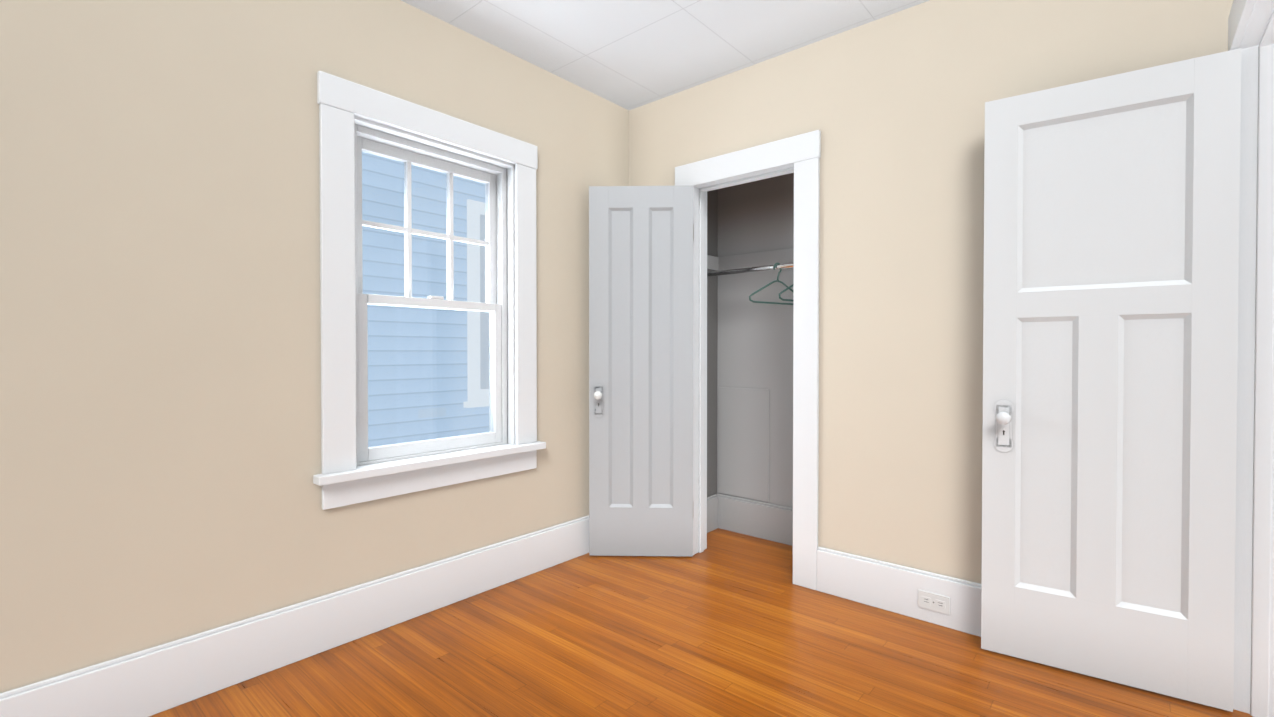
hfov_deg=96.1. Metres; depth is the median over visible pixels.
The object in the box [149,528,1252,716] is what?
floor
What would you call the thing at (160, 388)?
wall
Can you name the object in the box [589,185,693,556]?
closet door
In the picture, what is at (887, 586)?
baseboard
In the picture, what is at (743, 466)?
panel
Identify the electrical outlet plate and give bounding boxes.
[918,590,949,614]
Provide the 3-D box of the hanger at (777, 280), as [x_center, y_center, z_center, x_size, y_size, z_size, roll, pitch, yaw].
[0.761,-0.406,3.096,0.420,0.225,0.010,0,1,-32]
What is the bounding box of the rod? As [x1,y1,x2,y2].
[707,263,793,276]
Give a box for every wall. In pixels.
[0,0,628,692]
[629,0,1232,583]
[707,173,793,507]
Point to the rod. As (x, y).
(753, 269)
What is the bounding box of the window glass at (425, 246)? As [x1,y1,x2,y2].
[362,152,488,446]
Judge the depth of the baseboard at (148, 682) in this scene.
2.00 m
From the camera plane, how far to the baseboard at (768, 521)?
3.44 m
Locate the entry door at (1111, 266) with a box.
[981,48,1240,711]
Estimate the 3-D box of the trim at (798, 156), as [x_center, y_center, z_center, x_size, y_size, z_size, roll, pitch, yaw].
[0.568,0.009,2.958,0.825,2.125,0.146,1,1,41]
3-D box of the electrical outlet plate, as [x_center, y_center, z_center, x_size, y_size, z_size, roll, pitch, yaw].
[1.204,0.989,2.324,0.116,0.070,0.008,1,1,41]
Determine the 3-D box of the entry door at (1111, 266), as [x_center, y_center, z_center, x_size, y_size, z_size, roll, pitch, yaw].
[1.558,0.070,1.933,0.666,2.012,0.171,0,1,35]
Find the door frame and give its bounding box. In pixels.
[1228,0,1273,716]
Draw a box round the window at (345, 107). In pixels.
[313,71,545,509]
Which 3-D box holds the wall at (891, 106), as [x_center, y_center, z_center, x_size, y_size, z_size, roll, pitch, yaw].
[0.997,-0.194,2.598,2.650,2.540,0.120,1,1,41]
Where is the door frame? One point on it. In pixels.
(1251, 29)
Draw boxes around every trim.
[675,130,820,589]
[707,248,793,270]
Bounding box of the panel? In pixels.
[718,387,768,501]
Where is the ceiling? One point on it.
(629, 54)
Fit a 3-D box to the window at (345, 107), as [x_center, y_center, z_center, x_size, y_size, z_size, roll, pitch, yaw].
[-0.903,-0.250,2.543,0.278,1.608,1.058,1,1,41]
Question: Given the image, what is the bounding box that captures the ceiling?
[401,0,928,109]
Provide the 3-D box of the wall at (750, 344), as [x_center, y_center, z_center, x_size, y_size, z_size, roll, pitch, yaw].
[0.785,-0.200,3.142,1.120,2.540,0.432,1,1,41]
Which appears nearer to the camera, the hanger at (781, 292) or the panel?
the hanger at (781, 292)
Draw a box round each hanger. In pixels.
[749,263,792,304]
[778,284,793,301]
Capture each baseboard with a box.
[0,515,588,716]
[707,494,792,545]
[817,547,980,636]
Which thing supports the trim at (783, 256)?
attached to the wall at (750, 344)

